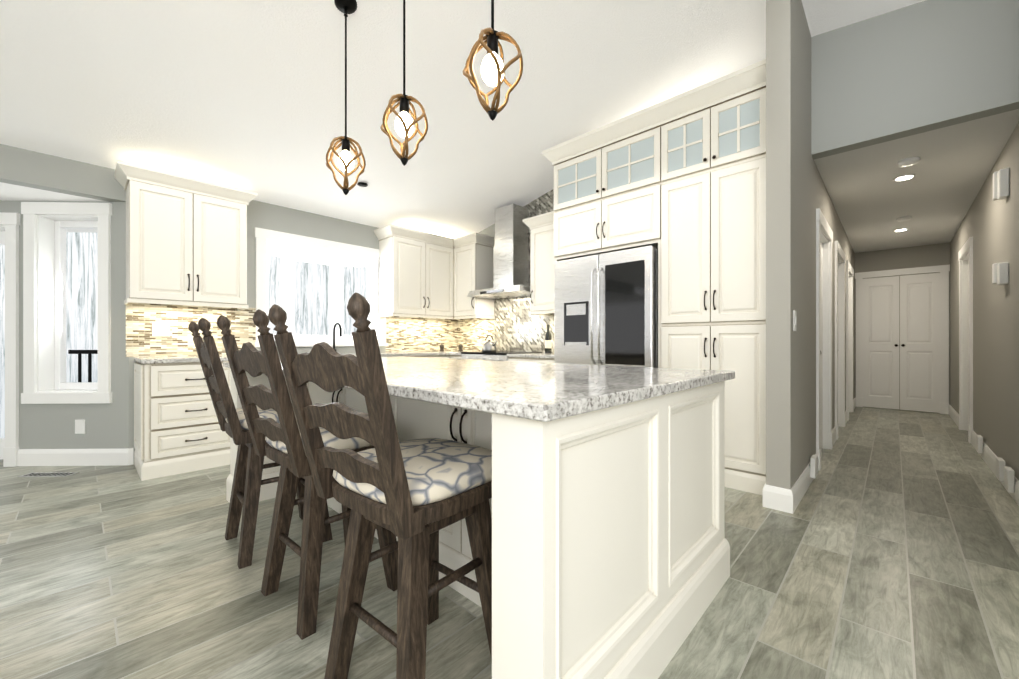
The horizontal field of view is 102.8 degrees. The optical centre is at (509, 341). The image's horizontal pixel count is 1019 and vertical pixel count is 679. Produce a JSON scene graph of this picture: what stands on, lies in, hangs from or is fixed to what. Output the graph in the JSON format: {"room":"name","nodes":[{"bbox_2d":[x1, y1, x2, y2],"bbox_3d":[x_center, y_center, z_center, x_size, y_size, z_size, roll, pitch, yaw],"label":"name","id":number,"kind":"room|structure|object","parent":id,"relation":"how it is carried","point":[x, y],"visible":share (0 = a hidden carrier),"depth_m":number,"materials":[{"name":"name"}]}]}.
{"room":"kitchen","nodes":[
{"label":"kitchen","id":0,"kind":"room"},
{"bbox_2d":[0,407,1018,678],"bbox_3d":[-0.409,1.075,2.918,12.500,0.050,14.300,0,0,43],"label":"floor","id":1,"kind":"structure","parent":0,"point":[888,547],"depth_m":1.76,"materials":[{"name":"grey wood"}]},
{"bbox_2d":[18,472,79,476],"bbox_3d":[-3.642,1.048,3.214,0.370,0.005,0.100,0,0,-2],"label":"floor vent","id":2,"kind":"object","parent":1,"relation":"in","point":[49,474],"visible":1,"depth_m":3.21,"materials":[{"name":"silver metal"}]},
{"bbox_2d":[134,359,229,480],"bbox_3d":[-2.795,0.608,3.507,0.617,0.885,0.618,0,0,43],"label":"base cabinet","id":3,"kind":"object","parent":1,"relation":"on","point":[177,429],"depth_m":3.24,"materials":[{"name":"white wood"}]},
{"bbox_2d":[134,351,449,362],"bbox_3d":[-2.001,0.147,4.341,0.625,0.035,2.922,0,0,43],"label":"countertop","id":4,"kind":"structure","parent":3,"relation":"on","point":[170,359],"depth_m":3.66,"materials":[{"name":"grey stone"}]},
{"bbox_2d":[333,323,341,350],"bbox_3d":[-1.942,-0.044,4.501,0.206,0.346,0.116,0,0,43],"label":"faucet","id":5,"kind":"object","parent":4,"relation":"on","point":[336,324],"visible":0.77,"depth_m":4.57,"materials":[{"name":"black metal"}]},
{"bbox_2d":[188,318,332,568],"bbox_3d":[-1.299,0.479,2.131,0.492,1.173,0.608,0,0,43],"label":"bar stool","id":6,"kind":"object","parent":1,"relation":"on","point":[248,481],"visible":0.69,"depth_m":1.96,"materials":[{"name":"brown wood"}]},
{"bbox_2d":[216,309,397,639],"bbox_3d":[-0.791,0.479,1.668,0.478,1.173,0.599,0,0,43],"label":"bar stool","id":7,"kind":"object","parent":1,"relation":"on","point":[281,444],"visible":0.65,"depth_m":1.52,"materials":[{"name":"brown wood"}]},
{"bbox_2d":[268,292,491,678],"bbox_3d":[-0.317,0.479,1.216,0.492,1.173,0.608,0,0,43],"label":"bar stool","id":8,"kind":"object","parent":1,"relation":"on","point":[414,496],"visible":0.94,"depth_m":1.11,"materials":[{"name":"brown wood"}]},
{"bbox_2d":[394,355,425,356],"bbox_3d":[-1.414,0.607,4.968,0.617,0.885,0.400,0,0,43],"label":"base cabinet","id":9,"kind":"object","parent":1,"relation":"on","point":[394,355],"depth_m":4.81,"materials":[{"name":"white wood"}]},
{"bbox_2d":[426,355,449,357],"bbox_3d":[-1.140,0.607,5.258,0.617,0.885,0.398,0,0,43],"label":"base cabinet","id":10,"kind":"object","parent":1,"relation":"on","point":[430,356],"depth_m":5.09,"materials":[{"name":"white wood"}]},
{"bbox_2d":[450,351,478,354],"bbox_3d":[-0.692,0.147,5.559,0.854,0.035,0.646,0,0,43],"label":"countertop","id":11,"kind":"structure","parent":10,"relation":"on","point":[451,352],"depth_m":5.17,"materials":[{"name":"grey stone"}]},
{"bbox_2d":[450,355,460,358],"bbox_3d":[-0.472,0.607,5.357,0.258,0.885,0.638,0,0,43],"label":"base cabinet","id":12,"kind":"object","parent":1,"relation":"on","point":[451,356],"depth_m":5.13,"materials":[{"name":"white wood"}]},
{"bbox_2d":[226,368,729,678],"bbox_3d":[-0.447,0.607,2.267,2.696,0.885,1.336,0,0,43],"label":"kitchen island","id":13,"kind":"object","parent":1,"relation":"on","point":[610,552],"depth_m":1.16,"materials":[{"name":"white wood"}]},
{"bbox_2d":[223,356,734,423],"bbox_3d":[-0.447,0.147,2.267,2.730,0.035,1.370,0,0,43],"label":"island countertop","id":14,"kind":"structure","parent":13,"relation":"on","point":[537,392],"depth_m":1.27,"materials":[{"name":"grey stone"}]},
{"bbox_2d":[461,351,541,360],"bbox_3d":[-0.118,0.575,4.973,0.776,0.910,0.688,0,0,43],"label":"range","id":15,"kind":"object","parent":1,"relation":"on","point":[496,355],"visible":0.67,"depth_m":4.74,"materials":[{"name":"silver metal"}]},
{"bbox_2d":[482,335,496,351],"bbox_3d":[-0.233,0.017,4.968,0.224,0.206,0.184,0,0,43],"label":"kettle","id":16,"kind":"object","parent":15,"relation":"on","point":[489,346],"visible":1,"depth_m":4.92,"materials":[{"name":"silver metal"}]},
{"bbox_2d":[507,355,553,362],"bbox_3d":[0.433,0.607,4.501,0.666,0.885,0.638,0,0,43],"label":"base cabinet","id":17,"kind":"object","parent":1,"relation":"on","point":[522,358],"depth_m":4.26,"materials":[{"name":"white wood"}]},
{"bbox_2d":[526,353,553,358],"bbox_3d":[0.431,0.147,4.498,0.664,0.035,0.646,0,0,43],"label":"countertop","id":18,"kind":"structure","parent":17,"relation":"on","point":[551,355],"depth_m":4.24,"materials":[{"name":"grey stone"}]},
{"bbox_2d":[545,325,551,353],"bbox_3d":[0.436,-0.033,4.569,0.077,0.325,0.077,0,0,43],"label":"wine bottle","id":19,"kind":"object","parent":18,"relation":"on","point":[548,343],"visible":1,"depth_m":4.54,"materials":[{"name":"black glass"}]},
{"bbox_2d":[554,245,657,367],"bbox_3d":[1.001,0.135,3.828,0.980,1.830,0.741,0,0,43],"label":"refrigerator","id":20,"kind":"object","parent":1,"relation":"on","point":[605,308],"visible":0.5,"depth_m":3.53,"materials":[{"name":"silver metal"}]},
{"bbox_2d":[542,59,765,494],"bbox_3d":[1.273,-0.419,3.634,1.918,2.938,0.744,0,0,43],"label":"cabinet bank","id":21,"kind":"object","parent":1,"relation":"on","point":[678,181],"visible":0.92,"depth_m":3.07,"materials":[{"name":"white wood"}]},
{"bbox_2d":[0,0,1018,489],"bbox_3d":[-0.296,-0.800,4.064,7.450,3.700,12.120,0,0,43],"label":"wall","id":22,"kind":"structure","parent":0,"point":[914,68],"depth_m":2.95,"materials":[{"name":"grey paint"}]},
{"bbox_2d":[75,419,84,433],"bbox_3d":[-3.654,0.720,3.459,0.080,0.120,0.007,0,0,-2],"label":"switch plate","id":23,"kind":"object","parent":22,"relation":"attached to","point":[79,426],"depth_m":3.46,"materials":[{"name":"white plastic"}]},
{"bbox_2d":[122,162,193,303],"bbox_3d":[-3.000,-0.877,3.486,0.347,1.055,0.405,0,0,43],"label":"upper cabinet","id":24,"kind":"object","parent":22,"relation":"attached to","point":[186,240],"depth_m":3.35,"materials":[{"name":"white wood"}]},
{"bbox_2d":[126,302,255,356],"bbox_3d":[-2.933,-0.110,3.812,0.002,0.478,0.970,0,0,43],"label":"tile backsplash","id":25,"kind":"structure","parent":22,"relation":"attached to","point":[140,342],"depth_m":3.70,"materials":[{"name":"tile"}]},
{"bbox_2d":[152,323,169,336],"bbox_3d":[-3.105,-0.110,3.622,0.010,0.120,0.120,0,0,43],"label":"outlet","id":26,"kind":"object","parent":25,"relation":"attached to","point":[160,329],"visible":1,"depth_m":3.62,"materials":[{"name":"white plastic"}]},
{"bbox_2d":[190,178,249,307],"bbox_3d":[-2.722,-0.877,3.780,0.347,1.055,0.405,0,0,43],"label":"upper cabinet","id":27,"kind":"object","parent":22,"relation":"attached to","point":[220,211],"depth_m":3.65,"materials":[{"name":"white wood"}]},
{"bbox_2d":[378,224,425,315],"bbox_3d":[-1.371,-0.878,5.210,0.347,1.055,0.471,0,0,43],"label":"upper cabinet","id":28,"kind":"object","parent":22,"relation":"attached to","point":[402,278],"depth_m":5.06,"materials":[{"name":"white wood"}]},
{"bbox_2d":[386,316,457,351],"bbox_3d":[-1.192,-0.110,5.654,0.002,0.478,1.160,0,0,43],"label":"tile backsplash","id":29,"kind":"structure","parent":22,"relation":"attached to","point":[403,334],"depth_m":5.61,"materials":[{"name":"tile"}]},
{"bbox_2d":[422,232,453,318],"bbox_3d":[-1.049,-0.878,5.551,0.347,1.055,0.467,0,0,43],"label":"upper cabinet","id":30,"kind":"object","parent":22,"relation":"attached to","point":[439,249],"depth_m":5.42,"materials":[{"name":"white wood"}]},
{"bbox_2d":[454,233,493,318],"bbox_3d":[-0.495,-0.878,5.578,0.460,1.055,0.347,0,0,43],"label":"upper cabinet","id":31,"kind":"object","parent":22,"relation":"attached to","point":[473,254],"depth_m":5.42,"materials":[{"name":"white wood"}]},
{"bbox_2d":[467,203,529,298],"bbox_3d":[-0.049,-1.129,5.046,0.900,1.097,0.491,0,0,43],"label":"hood chimney","id":32,"kind":"object","parent":22,"relation":"attached to","point":[511,264],"visible":0.94,"depth_m":5.00,"materials":[{"name":"silver metal"}]},
{"bbox_2d":[458,189,553,352],"bbox_3d":[0.057,-0.904,5.297,2.306,2.066,0.002,0,0,43],"label":"tile backsplash","id":33,"kind":"structure","parent":22,"relation":"attached to","point":[514,325],"depth_m":5.28,"materials":[{"name":"tile"}]},
{"bbox_2d":[17,398,1018,513],"bbox_3d":[1.119,0.950,4.673,5.990,0.200,9.051,0,0,43],"label":"baseboard","id":34,"kind":"structure","parent":22,"relation":"attached to","point":[782,499],"depth_m":3.44,"materials":[{"name":"white paint"}]},
{"bbox_2d":[530,212,553,315],"bbox_3d":[0.565,-0.878,4.577,0.579,1.055,0.347,0,0,43],"label":"upper cabinet","id":35,"kind":"object","parent":22,"relation":"attached to","point":[541,227],"depth_m":4.53,"materials":[{"name":"white wood"}]},
{"bbox_2d":[793,310,796,330],"bbox_3d":[1.819,-0.135,2.588,0.011,0.130,0.080,0,0,43],"label":"switch plate","id":36,"kind":"object","parent":22,"relation":"attached to","point":[794,312],"depth_m":2.56,"materials":[{"name":"white plastic"}]},
{"bbox_2d":[816,208,835,470],"bbox_3d":[2.814,-0.019,3.725,0.156,2.140,1.004,0,0,43],"label":"door frame","id":37,"kind":"structure","parent":22,"relation":"attached to","point":[824,234],"depth_m":3.97,"materials":[{"name":"white paint"}]},
{"bbox_2d":[836,240,847,439],"bbox_3d":[3.810,-0.020,4.779,0.156,2.140,1.004,0,0,43],"label":"door frame","id":38,"kind":"structure","parent":22,"relation":"attached to","point":[841,260],"depth_m":5.03,"materials":[{"name":"white paint"}]},
{"bbox_2d":[848,260,855,420],"bbox_3d":[4.806,-0.020,5.833,0.156,2.140,1.004,0,0,43],"label":"door frame","id":39,"kind":"structure","parent":22,"relation":"attached to","point":[850,270],"depth_m":6.08,"materials":[{"name":"white paint"}]},
{"bbox_2d":[958,237,972,442],"bbox_3d":[5.167,-0.019,4.528,0.146,2.140,1.004,0,0,43],"label":"door frame","id":40,"kind":"structure","parent":22,"relation":"attached to","point":[965,255],"depth_m":4.82,"materials":[{"name":"white paint"}]},
{"bbox_2d":[992,262,1008,284],"bbox_3d":[3.593,-0.503,2.975,0.059,0.165,0.160,0,0,43],"label":"box","id":41,"kind":"object","parent":22,"relation":"attached to","point":[1000,273],"depth_m":2.92,"materials":[{"name":"white plastic"}]},
{"bbox_2d":[993,168,1008,200],"bbox_3d":[3.579,-1.147,2.961,0.059,0.215,0.160,0,0,43],"label":"box","id":42,"kind":"object","parent":22,"relation":"attached to","point":[1001,177],"depth_m":2.91,"materials":[{"name":"white plastic"}]},
{"bbox_2d":[0,0,1018,252],"bbox_3d":[-0.471,-1.810,2.853,12.500,1.220,14.120,0,0,43],"label":"ceiling","id":43,"kind":"structure","parent":0,"point":[246,94],"depth_m":3.02,"materials":[{"name":"white paint"}]},
{"bbox_2d":[326,0,365,194],"bbox_3d":[-0.949,-1.415,2.356,0.233,1.129,0.233,0,0,43],"label":"pendant light","id":44,"kind":"object","parent":43,"relation":"hanging from","point":[346,159],"visible":1,"depth_m":2.35,"materials":[{"name":"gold metal"}]},
{"bbox_2d":[357,182,367,186],"bbox_3d":[-1.506,-1.613,4.161,0.098,0.010,0.098,0,0,31],"label":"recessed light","id":45,"kind":"object","parent":43,"relation":"in","point":[362,184],"depth_m":4.15,"materials":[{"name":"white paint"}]},
{"bbox_2d":[380,0,427,165],"bbox_3d":[-0.508,-1.477,1.961,0.233,1.254,0.233,0,0,43],"label":"pendant light","id":46,"kind":"object","parent":43,"relation":"hanging from","point":[404,124],"visible":1,"depth_m":1.94,"materials":[{"name":"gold metal"}]},
{"bbox_2d":[462,0,522,120],"bbox_3d":[-0.065,-1.540,1.562,0.233,1.380,0.233,0,0,43],"label":"pendant light","id":47,"kind":"object","parent":43,"relation":"hanging from","point":[493,69],"visible":1,"depth_m":1.54,"materials":[{"name":"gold metal"}]},
{"bbox_2d":[893,228,908,231],"bbox_3d":[5.057,-1.446,5.253,0.149,0.007,0.149,0,0,37],"label":"recessed light","id":48,"kind":"object","parent":43,"relation":"in","point":[904,229],"depth_m":5.25,"materials":[{"name":"white paint"}]},
{"bbox_2d":[896,216,911,221],"bbox_3d":[4.591,-1.432,4.729,0.128,0.035,0.128,0,0,34],"label":"recessed light","id":49,"kind":"object","parent":43,"relation":"in","point":[905,218],"depth_m":4.70,"materials":[{"name":"white paint"}]},
{"bbox_2d":[893,174,915,180],"bbox_3d":[3.477,-1.446,3.581,0.149,0.007,0.149,0,0,37],"label":"recessed light","id":50,"kind":"object","parent":43,"relation":"in","point":[909,176],"depth_m":3.56,"materials":[{"name":"white paint"}]},
{"bbox_2d":[898,157,919,166],"bbox_3d":[3.183,-1.432,3.239,0.128,0.035,0.128,0,0,34],"label":"recessed light","id":51,"kind":"object","parent":43,"relation":"in","point":[909,161],"depth_m":3.21,"materials":[{"name":"white paint"}]},
{"label":"outside","id":52,"kind":"structure","parent":0,"visible":0},
{"bbox_2d":[0,232,366,437],"bbox_3d":[-3.957,-0.150,5.398,2.277,2.400,4.970,0,0,43],"label":"sky","id":53,"kind":"structure","parent":52,"point":[311,298],"depth_m":4.42,"materials":[{"name":"white"}]}
]}

